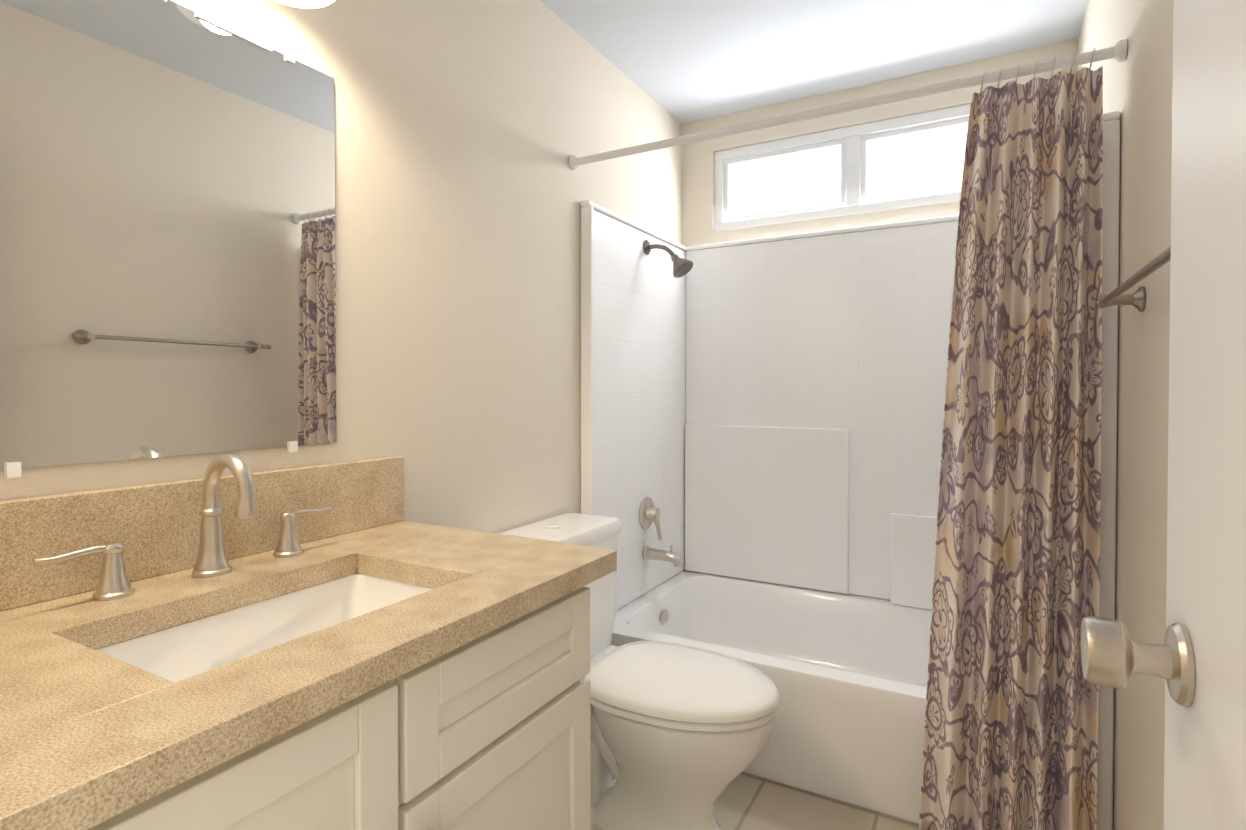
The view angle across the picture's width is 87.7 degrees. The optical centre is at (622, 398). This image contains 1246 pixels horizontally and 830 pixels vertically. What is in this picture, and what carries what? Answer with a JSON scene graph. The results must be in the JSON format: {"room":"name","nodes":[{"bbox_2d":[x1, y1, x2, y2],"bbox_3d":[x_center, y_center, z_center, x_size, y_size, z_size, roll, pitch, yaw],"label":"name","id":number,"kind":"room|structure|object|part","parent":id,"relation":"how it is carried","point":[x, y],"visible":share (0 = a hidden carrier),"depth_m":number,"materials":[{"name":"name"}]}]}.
{"room":"bathroom","nodes":[
{"label":"bathroom","id":0,"kind":"room"},
{"bbox_2d":[0,0,681,532],"bbox_3d":[-0.479,-0.039,1.811,0.100,2.460,3.130,0,1,29],"label":"wall","id":1,"kind":"structure","parent":0,"point":[464,132],"depth_m":1.77,"materials":[{"name":"beige paint"}]},
{"bbox_2d":[0,0,336,477],"bbox_3d":[-0.855,-0.295,1.017,0.012,0.819,0.924,0,1,29],"label":"mirror","id":2,"kind":"object","parent":1,"relation":"attached to","point":[167,234],"depth_m":1.12,"materials":[{"name":"clear glass"}]},
{"bbox_3d":[-0.788,-0.297,1.137,0.012,0.819,0.458,0,1,29],"label":"mirror frame","id":3,"kind":"part","parent":2,"relation":"part of","materials":[{"name":"silver metal"}]},
{"bbox_2d":[273,0,334,8],"bbox_3d":[-0.762,-0.849,0.955,0.164,0.160,0.744,0,1,29],"label":"shade","id":4,"kind":"object","parent":1,"relation":"attached to","point":[310,4],"visible":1,"depth_m":1.27,"materials":[{"name":"white glass"}]},
{"bbox_2d":[612,772,918,829],"bbox_3d":[0.232,1.246,1.433,1.730,0.100,3.130,0,1,29],"label":"floor","id":5,"kind":"structure","parent":0,"point":[745,801],"depth_m":1.87,"materials":[{"name":"tile"}]},
{"bbox_2d":[87,586,590,829],"bbox_3d":[-0.601,0.774,0.889,0.594,0.859,1.176,0,1,29],"label":"vanity cabinet","id":6,"kind":"object","parent":5,"relation":"on","point":[490,730],"visible":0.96,"depth_m":0.91,"materials":[{"name":"white paint"}]},
{"bbox_2d":[0,456,616,829],"bbox_3d":[-0.579,0.246,0.896,0.618,0.195,1.227,0,1,29],"label":"countertop","id":7,"kind":"structure","parent":6,"relation":"on","point":[90,736],"depth_m":0.93,"materials":[{"name":"stone"}]},
{"bbox_2d":[33,453,331,600],"bbox_3d":[-0.672,0.196,1.097,0.145,0.208,0.477,0,1,29],"label":"faucet","id":8,"kind":"object","parent":7,"relation":"on","point":[211,561],"visible":1,"depth_m":1.09,"materials":[{"name":"silver metal"}]},
{"bbox_2d":[96,573,432,682],"bbox_3d":[-0.499,0.417,0.982,0.358,0.147,0.528,0,1,29],"label":"vanity sink","id":9,"kind":"object","parent":7,"relation":"in","point":[181,652],"visible":0.1,"depth_m":1.08,"materials":[{"name":"white ceramic"}]},
{"bbox_2d":[498,513,779,829],"bbox_3d":[0.042,0.787,1.824,0.794,0.806,0.490,0,1,29],"label":"toilet","id":10,"kind":"object","parent":5,"relation":"on","point":[680,734],"visible":0.69,"depth_m":1.69,"materials":[{"name":"white ceramic"}]},
{"bbox_2d":[581,111,1120,829],"bbox_3d":[0.730,0.243,2.310,1.526,1.880,0.884,0,1,29],"label":"tub surround","id":11,"kind":"object","parent":5,"relation":"on","point":[761,421],"visible":0.56,"depth_m":2.64,"materials":[{"name":"white plastic"}]},
{"bbox_2d":[639,497,661,540],"bbox_3d":[0.128,0.493,2.665,0.073,0.173,0.132,0,1,29],"label":"tub valve","id":12,"kind":"object","parent":11,"relation":"attached to","point":[649,512],"visible":1,"depth_m":2.65,"materials":[{"name":"silver metal"}]},
{"bbox_2d":[643,545,681,566],"bbox_3d":[0.167,0.635,2.646,0.162,0.083,0.060,0,1,29],"label":"tub spout","id":13,"kind":"object","parent":11,"relation":"attached to","point":[661,555],"visible":1,"depth_m":2.63,"materials":[{"name":"silver metal"}]},
{"bbox_2d":[660,609,668,624],"bbox_3d":[0.170,0.894,2.648,0.015,0.068,0.068,0,1,29],"label":"bathtub overflow drain","id":14,"kind":"object","parent":11,"relation":"attached to","point":[664,617],"visible":0.92,"depth_m":2.63,"materials":[{"name":"silver metal"}]},
{"bbox_2d":[643,240,692,277],"bbox_3d":[0.185,-0.569,2.618,0.204,0.165,0.094,0,1,29],"label":"shower head","id":15,"kind":"object","parent":11,"relation":"attached to","point":[682,267],"visible":1,"depth_m":2.59},
{"bbox_2d":[540,0,1087,124],"bbox_3d":[0.232,-1.313,1.396,1.730,0.100,3.130,0,1,29],"label":"ceiling","id":16,"kind":"structure","parent":0,"point":[682,62],"depth_m":2.31,"materials":[{"name":"white paint"}]},
{"bbox_2d":[682,39,1077,246],"bbox_3d":[0.971,-0.053,2.737,1.530,2.460,0.100,0,1,29],"label":"wall","id":17,"kind":"structure","parent":0,"point":[698,223],"depth_m":2.73,"materials":[{"name":"beige paint"}]},
{"bbox_2d":[714,104,970,231],"bbox_3d":[0.965,-0.948,2.714,1.220,0.368,0.062,0,1,29],"label":"window","id":18,"kind":"structure","parent":17,"relation":"in","point":[851,141],"depth_m":2.71,"materials":[{"name":"white plastic"}]},
{"bbox_2d":[730,124,967,216],"bbox_3d":[0.972,-0.948,2.726,1.162,0.310,0.005,0,1,29],"label":"window panes","id":19,"kind":"object","parent":18,"relation":"attached to","point":[931,160],"depth_m":2.75,"materials":[{"name":"clear glass"}]},
{"bbox_2d":[1078,0,1173,829],"bbox_3d":[0.944,-0.028,1.017,0.100,2.460,3.130,0,1,29],"label":"wall","id":20,"kind":"structure","parent":0,"point":[1137,87],"depth_m":1.32,"materials":[{"name":"beige paint"}]},
{"bbox_2d":[569,39,1126,169],"bbox_3d":[0.493,-0.810,1.870,1.527,0.048,0.048,0,1,29],"label":"curtain rod","id":21,"kind":"object","parent":20,"relation":"attached to","point":[1117,52],"visible":0.98,"depth_m":1.76,"materials":[{"name":"white plastic"}]},
{"bbox_2d":[919,47,1102,829],"bbox_3d":[0.955,0.171,1.622,0.385,1.995,0.104,0,1,29],"label":"shower curtain","id":22,"kind":"object","parent":21,"relation":"hanging from","point":[1011,726],"visible":0.98,"depth_m":1.60,"materials":[{"name":"fabric"}]},
{"bbox_2d":[1096,245,1170,311],"bbox_3d":[0.875,-0.199,1.070,0.072,0.052,0.702,0,1,29],"label":"towel rail","id":23,"kind":"object","parent":20,"relation":"attached to","point":[1136,299],"visible":0.5,"depth_m":1.20,"materials":[{"name":"silver metal"}]},
{"bbox_3d":[-0.506,-0.015,0.091,1.530,2.460,0.100,0,1,29],"label":"wall","id":24,"kind":"structure","parent":0,"visible":0},
{"bbox_2d":[1081,0,1245,829],"bbox_3d":[0.311,0.188,0.218,0.177,2.028,0.872,0,1,29],"label":"door","id":25,"kind":"structure","parent":24,"relation":"in","point":[1205,763],"depth_m":0.50,"materials":[{"name":"white paint"}]},
{"bbox_3d":[0.498,0.224,0.554,0.177,0.066,0.103,0,1,29],"label":"door knob","id":26,"kind":"part","parent":25,"relation":"part of","materials":[{"name":"silver metal"}]}
]}

